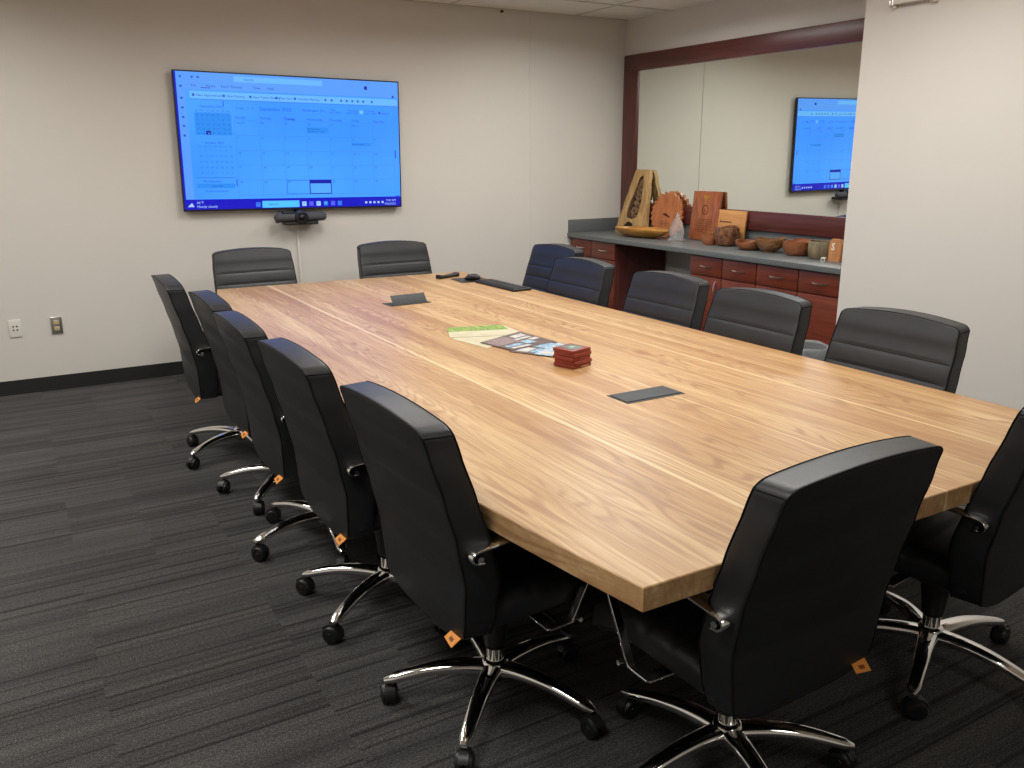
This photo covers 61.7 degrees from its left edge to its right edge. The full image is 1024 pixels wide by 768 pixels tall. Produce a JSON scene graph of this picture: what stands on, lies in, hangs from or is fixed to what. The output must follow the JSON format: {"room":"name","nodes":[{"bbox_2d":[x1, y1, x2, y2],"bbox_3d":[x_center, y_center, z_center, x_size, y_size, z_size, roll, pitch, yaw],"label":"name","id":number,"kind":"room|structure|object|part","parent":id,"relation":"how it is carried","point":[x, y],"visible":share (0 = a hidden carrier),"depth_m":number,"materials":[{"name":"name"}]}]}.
{"room":"conference room","nodes":[
{"label":"conference room","id":0,"kind":"room"},
{"bbox_2d":[0,0,625,381],"bbox_3d":[-1.937,-1.523,6.541,7.090,2.770,0.120,-9,17,-29],"label":"wall","id":1,"kind":"structure","parent":0,"point":[91,203],"depth_m":6.36,"materials":[{"name":"paint"}]},
{"bbox_2d":[8,319,22,337],"bbox_3d":[-3.406,-0.380,5.875,0.075,0.120,0.010,-9,17,-29],"label":"wall outlet","id":2,"kind":"object","parent":1,"relation":"attached to","point":[15,329],"visible":1,"depth_m":5.87,"materials":[{"name":"white plastic"}]},
{"bbox_2d":[50,316,62,333],"bbox_3d":[-3.187,-0.411,5.996,0.072,0.118,0.016,-9,17,-29],"label":"wall outlet","id":3,"kind":"object","parent":1,"relation":"attached to","point":[56,322],"visible":1,"depth_m":5.99,"materials":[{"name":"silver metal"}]},
{"bbox_2d":[0,361,183,396],"bbox_3d":[-2.341,-0.149,6.581,5.820,0.100,0.012,-9,17,-29],"label":"baseboard","id":4,"kind":"structure","parent":1,"relation":"attached to","point":[7,388],"depth_m":6.18,"materials":[{"name":"black rubber"}]},
{"bbox_2d":[171,69,401,211],"bbox_3d":[-1.652,-1.829,6.522,1.725,1.018,0.062,-8,17,-29],"label":"television","id":5,"kind":"object","parent":1,"relation":"attached to","point":[246,141],"visible":1,"depth_m":6.46,"materials":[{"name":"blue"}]},
{"bbox_2d":[296,229,302,282],"bbox_3d":[-1.674,-0.756,6.822,0.022,0.950,0.016,-9,17,-29],"label":"cable raceway","id":6,"kind":"object","parent":1,"relation":"attached to","point":[297,230],"visible":0.48,"depth_m":6.75,"materials":[{"name":"paint"}]},
{"bbox_2d":[274,209,326,224],"bbox_3d":[-1.641,-1.310,6.610,0.410,0.160,0.168,-9,17,-29],"label":"bar","id":7,"kind":"object","parent":1,"relation":"attached to","point":[296,217],"visible":1,"depth_m":6.55,"materials":[{"name":"black plastic"}]},
{"bbox_2d":[281,209,317,224],"bbox_3d":[-1.645,-1.313,6.621,0.275,0.160,0.145,-9,17,-29],"label":"webcam","id":8,"kind":"object","parent":7,"relation":"attached to","point":[296,217],"depth_m":6.55,"materials":[{"name":"black plastic"}]},
{"bbox_2d":[529,12,529,258],"bbox_3d":[0.156,-1.882,7.648,0.012,2.670,0.012,-9,17,-29],"label":"trim","id":9,"kind":"structure","parent":1,"relation":"attached to","point":[529,12],"depth_m":7.56,"materials":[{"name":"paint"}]},
{"bbox_2d":[0,374,1023,767],"bbox_3d":[0.279,0.809,3.269,7.090,0.060,8.850,-9,17,-29],"label":"floor","id":10,"kind":"structure","parent":0,"point":[141,626],"depth_m":2.83,"materials":[{"name":"grey carpet"}]},
{"bbox_2d":[151,274,264,468],"bbox_3d":[-1.506,-0.104,4.657,0.713,1.001,0.665,-10,18,-32],"label":"office chair","id":11,"kind":"object","parent":10,"relation":"on","point":[201,374],"visible":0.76,"depth_m":4.36,"materials":[{"name":"black leather"}]},
{"bbox_3d":[-1.724,-0.252,4.505,0.216,0.633,0.564,-9,17,-28],"label":"backrest","id":12,"kind":"part","parent":11,"relation":"part of","materials":[{"name":"black leather"}]},
{"bbox_3d":[-1.396,-0.081,4.447,0.458,0.318,0.127,-9,17,-28],"label":"armrest","id":13,"kind":"part","parent":11,"relation":"part of","materials":[{"name":"silver metal"}]},
{"bbox_3d":[-1.476,-0.051,4.703,0.500,0.152,0.510,-9,17,-28],"label":"seat","id":14,"kind":"part","parent":11,"relation":"part of","materials":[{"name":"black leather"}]},
{"bbox_2d":[188,290,275,513],"bbox_3d":[-1.113,0.036,4.128,0.711,1.001,0.667,-9,17,-29],"label":"office chair","id":15,"kind":"object","parent":10,"relation":"on","point":[205,302],"visible":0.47,"depth_m":3.92,"materials":[{"name":"black leather"}]},
{"bbox_3d":[-1.313,-0.105,3.949,0.216,0.633,0.564,-9,17,-29],"label":"backrest","id":16,"kind":"part","parent":15,"relation":"part of","materials":[{"name":"black leather"}]},
{"bbox_2d":[212,247,296,293],"bbox_3d":[-1.697,-0.415,5.877,0.666,0.973,0.686,-9,17,-29],"label":"office chair","id":17,"kind":"object","parent":10,"relation":"on","point":[251,266],"visible":0.27,"depth_m":5.96,"materials":[{"name":"black leather"}]},
{"bbox_2d":[212,310,349,563],"bbox_3d":[-0.797,0.188,3.557,0.691,1.001,0.679,-9,17,-29],"label":"office chair","id":18,"kind":"object","parent":10,"relation":"on","point":[271,440],"visible":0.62,"depth_m":3.33,"materials":[{"name":"black leather"}]},
{"bbox_3d":[-1.013,0.037,3.413,0.216,0.633,0.564,-9,17,-29],"label":"backrest","id":19,"kind":"part","parent":18,"relation":"part of","materials":[{"name":"black leather"}]},
{"bbox_3d":[-0.683,0.207,3.360,0.458,0.318,0.127,-9,17,-29],"label":"armrest","id":20,"kind":"part","parent":18,"relation":"part of","materials":[{"name":"silver metal"}]},
{"bbox_2d":[257,337,446,643],"bbox_3d":[-0.462,0.322,3.053,0.729,1.001,0.703,-9,17,-30],"label":"office chair","id":21,"kind":"object","parent":10,"relation":"on","point":[334,481],"visible":0.73,"depth_m":2.78,"materials":[{"name":"black leather"}]},
{"bbox_3d":[-0.669,0.177,2.886,0.216,0.633,0.564,-9,17,-30],"label":"backrest","id":22,"kind":"part","parent":21,"relation":"part of","materials":[{"name":"black leather"}]},
{"bbox_3d":[-0.338,0.345,2.838,0.458,0.318,0.127,-9,17,-30],"label":"armrest","id":23,"kind":"part","parent":21,"relation":"part of","materials":[{"name":"silver metal"}]},
{"bbox_3d":[-0.427,0.376,3.092,0.500,0.152,0.510,-9,17,-30],"label":"seat","id":24,"kind":"part","parent":21,"relation":"part of","materials":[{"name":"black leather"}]},
{"bbox_2d":[357,240,431,278],"bbox_3d":[-0.746,-0.542,6.333,0.676,0.971,0.722,-9,17,-29],"label":"office chair","id":25,"kind":"object","parent":10,"relation":"on","point":[392,258],"visible":0.29,"depth_m":6.41,"materials":[{"name":"black leather"}]},
{"bbox_2d":[340,381,606,767],"bbox_3d":[-0.071,0.472,2.486,0.701,1.001,0.670,-8,17,-27],"label":"office chair","id":26,"kind":"object","parent":10,"relation":"on","point":[471,580],"visible":0.94,"depth_m":2.27,"materials":[{"name":"black leather"}]},
{"bbox_3d":[-0.264,0.330,2.306,0.216,0.633,0.564,-9,18,-31],"label":"backrest","id":27,"kind":"part","parent":26,"relation":"part of","materials":[{"name":"black leather"}]},
{"bbox_3d":[0.068,0.498,2.262,0.458,0.318,0.127,-9,18,-31],"label":"armrest","id":28,"kind":"part","parent":26,"relation":"part of","materials":[{"name":"silver metal"}]},
{"bbox_3d":[-0.023,0.529,2.514,0.500,0.152,0.510,-9,18,-31],"label":"seat","id":29,"kind":"part","parent":26,"relation":"part of","materials":[{"name":"black leather"}]},
{"bbox_2d":[522,243,583,291],"bbox_3d":[0.061,-0.465,6.004,0.719,0.985,0.669,-9,17,-29],"label":"office chair","id":30,"kind":"object","parent":10,"relation":"on","point":[542,259],"visible":0.25,"depth_m":6.06,"materials":[{"name":"black leather"}]},
{"bbox_2d":[546,257,614,307],"bbox_3d":[0.194,-0.255,5.232,0.718,0.979,0.693,-9,17,-29],"label":"office chair","id":31,"kind":"object","parent":10,"relation":"on","point":[584,279],"visible":0.27,"depth_m":5.18,"materials":[{"name":"black leather"}]},
{"bbox_2d":[571,238,664,310],"bbox_3d":[0.953,-0.923,7.959,0.594,0.848,0.685,-9,17,-29],"label":"base cabinet","id":32,"kind":"object","parent":10,"relation":"on","point":[627,260],"visible":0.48,"depth_m":7.60,"materials":[{"name":"brown wood"}]},
{"bbox_3d":[0.641,-1.262,7.888,0.020,0.143,0.313,-9,17,-29],"label":"drawer","id":33,"kind":"part","parent":32,"relation":"part of","materials":[{"name":"brown wood"}]},
{"bbox_3d":[0.813,-1.186,7.605,0.020,0.143,0.347,-9,17,-29],"label":"drawer","id":34,"kind":"part","parent":32,"relation":"part of","materials":[{"name":"brown wood"}]},
{"bbox_3d":[0.815,-0.828,7.701,0.020,0.585,0.347,-9,17,-29],"label":"door","id":35,"kind":"part","parent":32,"relation":"part of","materials":[{"name":"brown wood"}]},
{"bbox_2d":[217,272,1019,612],"bbox_3d":[-0.143,0.122,4.168,2.065,0.805,4.600,-9,17,-29],"label":"conference table","id":36,"kind":"object","parent":10,"relation":"on","point":[632,472],"visible":0.77,"depth_m":2.92,"materials":[{"name":"brown wood"}]},
{"bbox_3d":[-0.609,-0.501,5.052,0.222,0.053,0.042,-10,18,-32],"label":"lid","id":37,"kind":"part","parent":36,"relation":"part of","materials":[{"name":"grey metal"}]},
{"bbox_2d":[436,272,459,278],"bbox_3d":[-0.459,-0.774,6.113,0.055,0.030,0.200,12,19,38],"label":"remote control","id":38,"kind":"object","parent":36,"relation":"on","point":[454,274],"visible":1,"depth_m":6.10,"materials":[{"name":"black plastic"}]},
{"bbox_2d":[452,277,484,282],"bbox_3d":[-0.289,-0.730,6.000,0.226,0.003,0.216,-8,17,-25],"label":"mouse pad","id":39,"kind":"object","parent":36,"relation":"on","point":[461,280],"visible":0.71,"depth_m":5.95,"materials":[{"name":"grey fabric"}]},
{"bbox_2d":[464,274,480,279],"bbox_3d":[-0.275,-0.748,5.980,0.110,0.041,0.065,2,15,8],"label":"computer mouse","id":40,"kind":"object","parent":39,"relation":"on","point":[469,276],"visible":0.98,"depth_m":5.95,"materials":[{"name":"black plastic"}]},
{"bbox_2d":[447,325,513,337],"bbox_3d":[-0.156,-0.265,4.259,0.328,0.002,0.275,-3,15,-9],"label":"brochure","id":41,"kind":"object","parent":36,"relation":"on","point":[487,330],"visible":1,"depth_m":4.24,"materials":[{"name":"beige paper"}]},
{"bbox_2d":[452,325,518,347],"bbox_3d":[-0.080,-0.233,4.148,0.264,0.001,0.482,10,18,34],"label":"brochure","id":42,"kind":"object","parent":36,"relation":"on","point":[471,340],"visible":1,"depth_m":4.07,"materials":[{"name":"beige paper"}]},
{"bbox_2d":[475,279,531,291],"bbox_3d":[-0.063,-0.660,5.700,0.140,0.020,0.500,-9,18,-31],"label":"keyboard","id":43,"kind":"object","parent":36,"relation":"on","point":[490,282],"visible":1,"depth_m":5.64,"materials":[{"name":"black plastic"}]},
{"bbox_2d":[480,331,555,349],"bbox_3d":[0.019,-0.205,4.025,0.306,0.002,0.287,-13,20,-40],"label":"brochure","id":44,"kind":"object","parent":36,"relation":"on","point":[518,340],"visible":1,"depth_m":4.00,"materials":[{"name":"paper"}]},
{"bbox_2d":[509,342,563,355],"bbox_3d":[0.138,-0.163,3.874,0.167,0.002,0.289,10,18,35],"label":"brochure","id":45,"kind":"object","parent":36,"relation":"on","point":[534,349],"visible":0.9,"depth_m":3.84,"materials":[{"name":"paper"}]},
{"bbox_2d":[535,343,564,355],"bbox_3d":[0.206,-0.154,3.827,0.117,0.002,0.264,7,17,26],"label":"brochure","id":46,"kind":"object","parent":36,"relation":"on","point":[548,351],"visible":0.46,"depth_m":3.79,"materials":[{"name":"white paper"}]},
{"bbox_2d":[554,362,590,369],"bbox_3d":[0.251,-0.085,3.562,0.113,0.015,0.112,14,21,42],"label":"coaster","id":47,"kind":"object","parent":36,"relation":"on","point":[555,363],"visible":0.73,"depth_m":3.52,"materials":[{"name":"brown wood"}]},
{"bbox_2d":[555,358,591,365],"bbox_3d":[0.254,-0.100,3.558,0.112,0.015,0.112,13,20,40],"label":"coaster","id":48,"kind":"object","parent":47,"relation":"on","point":[575,363],"visible":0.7,"depth_m":3.52,"materials":[{"name":"brown wood"}]},
{"bbox_2d":[553,354,589,361],"bbox_3d":[0.247,-0.115,3.555,0.112,0.015,0.112,-14,20,-42],"label":"coaster","id":49,"kind":"object","parent":48,"relation":"on","point":[564,358],"visible":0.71,"depth_m":3.52,"materials":[{"name":"brown wood"}]},
{"bbox_2d":[554,350,590,357],"bbox_3d":[0.252,-0.131,3.552,0.112,0.015,0.112,13,20,41],"label":"coaster","id":50,"kind":"object","parent":49,"relation":"on","point":[555,352],"visible":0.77,"depth_m":3.51,"materials":[{"name":"brown wood"}]},
{"bbox_2d":[553,343,590,354],"bbox_3d":[0.247,-0.147,3.549,0.112,0.017,0.112,-15,21,-43],"label":"coaster","id":51,"kind":"object","parent":50,"relation":"on","point":[570,348],"visible":1,"depth_m":3.53,"materials":[{"name":"brown wood"}]},
{"bbox_3d":[0.489,0.036,3.123,0.250,0.003,0.099,-9,17,-29],"label":"lid","id":52,"kind":"part","parent":36,"relation":"part of","materials":[{"name":"grey metal"}]},
{"bbox_2d":[622,271,709,330],"bbox_3d":[0.608,-0.084,4.581,0.688,0.981,0.705,-9,17,-29],"label":"office chair","id":53,"kind":"object","parent":10,"relation":"on","point":[676,298],"visible":0.34,"depth_m":4.52,"materials":[{"name":"black leather"}]},
{"bbox_2d":[690,254,722,330],"bbox_3d":[1.702,-0.596,6.726,0.594,0.848,0.345,-9,17,-29],"label":"base cabinet","id":54,"kind":"object","parent":10,"relation":"on","point":[707,268],"visible":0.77,"depth_m":6.50,"materials":[{"name":"brown wood"}]},
{"bbox_3d":[1.477,-0.896,6.510,0.020,0.143,0.340,-9,17,-29],"label":"drawer","id":55,"kind":"part","parent":54,"relation":"part of","materials":[{"name":"brown wood"}]},
{"bbox_2d":[703,287,811,355],"bbox_3d":[0.935,0.083,3.958,0.696,0.979,0.677,-9,17,-29],"label":"office chair","id":56,"kind":"object","parent":10,"relation":"on","point":[773,319],"visible":0.26,"depth_m":3.94,"materials":[{"name":"black leather"}]},
{"bbox_2d":[721,259,800,295],"bbox_3d":[1.972,-0.477,6.279,0.594,0.848,0.715,-9,17,-29],"label":"base cabinet","id":57,"kind":"object","parent":10,"relation":"on","point":[735,273],"visible":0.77,"depth_m":6.05,"materials":[{"name":"brown wood"}]},
{"bbox_3d":[1.654,-0.461,6.317,0.020,0.585,0.332,-9,17,-29],"label":"door","id":58,"kind":"part","parent":57,"relation":"part of","materials":[{"name":"brown wood"}]},
{"bbox_3d":[1.653,-0.819,6.221,0.020,0.143,0.332,-9,17,-29],"label":"drawer","id":59,"kind":"part","parent":57,"relation":"part of","materials":[{"name":"brown wood"}]},
{"bbox_3d":[1.837,-0.381,6.017,0.020,0.585,0.368,-9,17,-29],"label":"door","id":60,"kind":"part","parent":57,"relation":"part of","materials":[{"name":"brown wood"}]},
{"bbox_3d":[1.835,-0.740,5.921,0.020,0.143,0.368,-9,17,-29],"label":"drawer","id":61,"kind":"part","parent":57,"relation":"part of","materials":[{"name":"brown wood"}]},
{"bbox_2d":[593,436,942,767],"bbox_3d":[0.564,0.561,2.171,0.670,0.985,0.700,-10,18,-31],"label":"office chair","id":62,"kind":"object","parent":10,"relation":"on","point":[794,604],"visible":0.98,"depth_m":1.91,"materials":[{"name":"black leather"}]},
{"bbox_3d":[0.553,0.617,2.239,0.510,0.152,0.500,-10,18,-31],"label":"seat","id":63,"kind":"part","parent":62,"relation":"part of","materials":[{"name":"black leather"}]},
{"bbox_3d":[0.369,0.571,2.047,0.127,0.318,0.458,-10,18,-31],"label":"armrest","id":64,"kind":"part","parent":62,"relation":"part of","materials":[{"name":"silver metal"}]},
{"bbox_3d":[0.704,0.439,1.944,0.564,0.633,0.216,-10,18,-31],"label":"backrest","id":65,"kind":"part","parent":62,"relation":"part of","materials":[{"name":"black leather"}]},
{"bbox_2d":[802,341,827,360],"bbox_3d":[1.885,-0.060,5.566,0.324,0.413,0.328,-9,17,-29],"label":"wastebasket","id":66,"kind":"object","parent":10,"relation":"on","point":[813,350],"visible":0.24,"depth_m":5.43,"materials":[{"name":"grey"}]},
{"bbox_2d":[797,270,840,345],"bbox_3d":[2.246,-0.358,5.829,0.594,0.848,0.355,-9,17,-29],"label":"base cabinet","id":67,"kind":"object","parent":10,"relation":"on","point":[821,289],"visible":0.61,"depth_m":5.63,"materials":[{"name":"brown wood"}]},
{"bbox_2d":[567,217,843,274],"bbox_3d":[1.558,-1.151,6.851,0.616,0.158,3.106,-9,17,-29],"label":"countertop","id":68,"kind":"structure","parent":67,"relation":"on","point":[595,229],"depth_m":6.71,"materials":[{"name":"grey laminate"}]},
{"bbox_2d":[615,169,652,231],"bbox_3d":[1.143,-1.675,7.872,0.132,0.576,0.450,-9,17,-29],"label":"wood slab","id":69,"kind":"object","parent":68,"relation":"on","point":[640,187],"visible":0.99,"depth_m":7.83,"materials":[{"name":"brown wood"}]},
{"bbox_2d":[615,226,668,237],"bbox_3d":[1.132,-1.332,7.528,0.277,0.080,0.640,-10,18,-32],"label":"dough bowl","id":70,"kind":"object","parent":68,"relation":"on","point":[633,231],"visible":1,"depth_m":7.45,"materials":[{"name":"yellow wood"}]},
{"bbox_2d":[651,191,684,236],"bbox_3d":[1.371,-1.499,7.549,0.063,0.394,0.418,-10,18,-32],"label":"plaque","id":71,"kind":"object","parent":68,"relation":"on","point":[665,209],"visible":0.8,"depth_m":7.54,"materials":[{"name":"brown wood"}]},
{"bbox_2d":[668,212,684,241],"bbox_3d":[1.381,-1.315,7.159,0.131,0.235,0.070,9,17,30],"label":"glass award","id":72,"kind":"object","parent":68,"relation":"on","point":[676,232],"visible":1,"depth_m":7.15,"materials":[{"name":"white"}]},
{"bbox_2d":[688,191,722,239],"bbox_3d":[1.616,-1.403,7.159,0.065,0.399,0.315,-9,17,-30],"label":"plaque","id":73,"kind":"object","parent":68,"relation":"on","point":[706,207],"visible":0.92,"depth_m":7.15,"materials":[{"name":"brown wood"}]},
{"bbox_2d":[702,232,715,244],"bbox_3d":[1.579,-1.161,6.852,0.116,0.095,0.136,-9,17,-29],"label":"wooden cup","id":74,"kind":"object","parent":68,"relation":"on","point":[707,237],"visible":0.87,"depth_m":6.81,"materials":[{"name":"brown wood"}]},
{"bbox_2d":[713,225,739,245],"bbox_3d":[1.701,-1.172,6.778,0.209,0.154,0.202,-9,17,-29],"label":"bowl","id":75,"kind":"object","parent":68,"relation":"on","point":[725,235],"visible":0.97,"depth_m":6.71,"materials":[{"name":"brown wood"}]},
{"bbox_2d":[717,209,747,238],"bbox_3d":[1.758,-1.274,6.943,0.046,0.265,0.360,-9,17,-29],"label":"plaque","id":76,"kind":"object","parent":68,"relation":"on","point":[726,217],"visible":0.56,"depth_m":6.88,"materials":[{"name":"brown wood"}]},
{"bbox_2d":[736,239,758,249],"bbox_3d":[1.806,-1.058,6.500,0.219,0.078,0.200,-9,17,-29],"label":"wooden bowl","id":77,"kind":"object","parent":68,"relation":"on","point":[743,244],"visible":0.73,"depth_m":6.44,"materials":[{"name":"brown wood"}]},
{"bbox_2d":[755,237,786,252],"bbox_3d":[1.903,-1.031,6.331,0.218,0.111,0.214,-9,17,-29],"label":"wooden bowl","id":78,"kind":"object","parent":68,"relation":"on","point":[768,245],"visible":0.97,"depth_m":6.26,"materials":[{"name":"brown wood"}]},
{"bbox_2d":[782,238,812,255],"bbox_3d":[2.038,-0.983,6.117,0.210,0.129,0.243,5,16,19],"label":"bowl","id":79,"kind":"object","parent":68,"relation":"on","point":[797,246],"visible":0.86,"depth_m":6.06,"materials":[{"name":"brown wood"}]},
{"bbox_2d":[808,240,830,259],"bbox_3d":[2.149,-0.930,5.927,0.194,0.124,0.198,-9,17,-29],"label":"wooden pot","id":80,"kind":"object","parent":68,"relation":"on","point":[817,249],"visible":0.61,"depth_m":5.86,"materials":[{"name":"brown wood"}]},
{"bbox_2d":[828,239,843,261],"bbox_3d":[2.189,-0.900,5.769,0.047,0.152,0.114,-6,16,-21],"label":"wood block","id":81,"kind":"object","parent":68,"relation":"on","point":[835,253],"visible":0.98,"depth_m":5.75,"materials":[{"name":"brown wood"}]},
{"bbox_3d":[2.023,-0.300,5.710,0.020,0.585,0.350,-9,17,-29],"label":"door","id":82,"kind":"part","parent":67,"relation":"part of","materials":[{"name":"brown wood"}]},
{"bbox_3d":[2.021,-0.658,5.614,0.020,0.143,0.350,-9,17,-29],"label":"drawer","id":83,"kind":"part","parent":67,"relation":"part of","materials":[{"name":"brown wood"}]},
{"bbox_2d":[824,307,969,393],"bbox_3d":[1.320,0.226,3.413,0.715,0.981,0.693,-9,17,-29],"label":"office chair","id":84,"kind":"object","parent":10,"relation":"on","point":[919,348],"visible":0.24,"depth_m":3.39,"materials":[{"name":"black leather"}]},
{"bbox_2d":[876,407,1023,720],"bbox_3d":[1.368,0.430,2.625,0.687,0.995,0.657,-11,19,-36],"label":"office chair","id":85,"kind":"object","parent":10,"relation":"on","point":[972,552],"visible":0.8,"depth_m":2.43,"materials":[{"name":"black leather"}]},
{"bbox_3d":[1.315,0.481,2.689,0.510,0.153,0.500,-11,19,-36],"label":"seat","id":86,"kind":"part","parent":85,"relation":"part of","materials":[{"name":"black leather"}]},
{"bbox_3d":[1.146,0.439,2.482,0.127,0.318,0.458,-11,19,-36],"label":"armrest","id":87,"kind":"part","parent":85,"relation":"part of","materials":[{"name":"silver metal"}]},
{"bbox_3d":[1.486,0.300,2.408,0.564,0.633,0.216,-11,19,-36],"label":"backrest","id":88,"kind":"part","parent":85,"relation":"part of","materials":[{"name":"black leather"}]},
{"bbox_2d":[415,0,718,19],"bbox_3d":[0.265,-1.934,2.533,7.090,0.080,8.850,-9,17,-29],"label":"ceiling","id":89,"kind":"structure","parent":0,"point":[550,6],"depth_m":7.02,"materials":[{"name":"tile"}]},
{"bbox_2d":[402,0,673,20],"bbox_3d":[0.260,-1.896,2.552,6.850,0.006,8.630,-9,17,-29],"label":"grid","id":90,"kind":"object","parent":89,"relation":"attached to","point":[452,3],"visible":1,"depth_m":7.07,"materials":[{"name":"silver metal"}]},
{"bbox_2d":[625,0,866,274],"bbox_3d":[1.880,-1.639,6.904,0.120,2.770,3.094,-9,17,-29],"label":"wall","id":91,"kind":"structure","parent":0,"point":[720,20],"depth_m":6.80,"materials":[{"name":"paint"}]},
{"bbox_2d":[568,217,843,248],"bbox_3d":[1.561,-1.171,6.848,0.609,0.118,3.106,-9,17,-29],"label":"backsplash","id":92,"kind":"structure","parent":91,"relation":"attached to","point":[595,224],"depth_m":8.00,"materials":[{"name":"grey laminate"}]},
{"bbox_2d":[620,18,864,238],"bbox_3d":[1.818,-1.961,6.753,0.044,1.450,3.043,-9,17,-29],"label":"wall mirror","id":93,"kind":"object","parent":91,"relation":"attached to","point":[766,122],"visible":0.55,"depth_m":6.62,"materials":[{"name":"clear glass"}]},
{"bbox_3d":[1.822,-1.332,6.922,0.044,0.148,3.043,-9,17,-29],"label":"frame rail","id":94,"kind":"part","parent":93,"relation":"part of","materials":[{"name":"brown wood"}]},
{"bbox_3d":[1.815,-2.593,6.584,0.044,0.142,3.043,-9,17,-29],"label":"frame rail","id":95,"kind":"part","parent":93,"relation":"part of","materials":[{"name":"brown wood"}]},
{"bbox_2d":[836,0,1023,409],"bbox_3d":[3.792,-0.645,3.162,0.740,2.770,5.520,-9,17,-29],"label":"wall","id":96,"kind":"structure","parent":0,"point":[934,225],"depth_m":4.73,"materials":[{"name":"paint"}]},
{"bbox_2d":[889,0,937,8],"bbox_3d":[2.216,-2.179,4.714,0.050,0.175,0.285,-9,17,-29],"label":"wall fixture","id":97,"kind":"object","parent":96,"relation":"attached to","point":[893,4],"visible":1,"depth_m":4.78,"materials":[{"name":"white plastic"}]}
]}

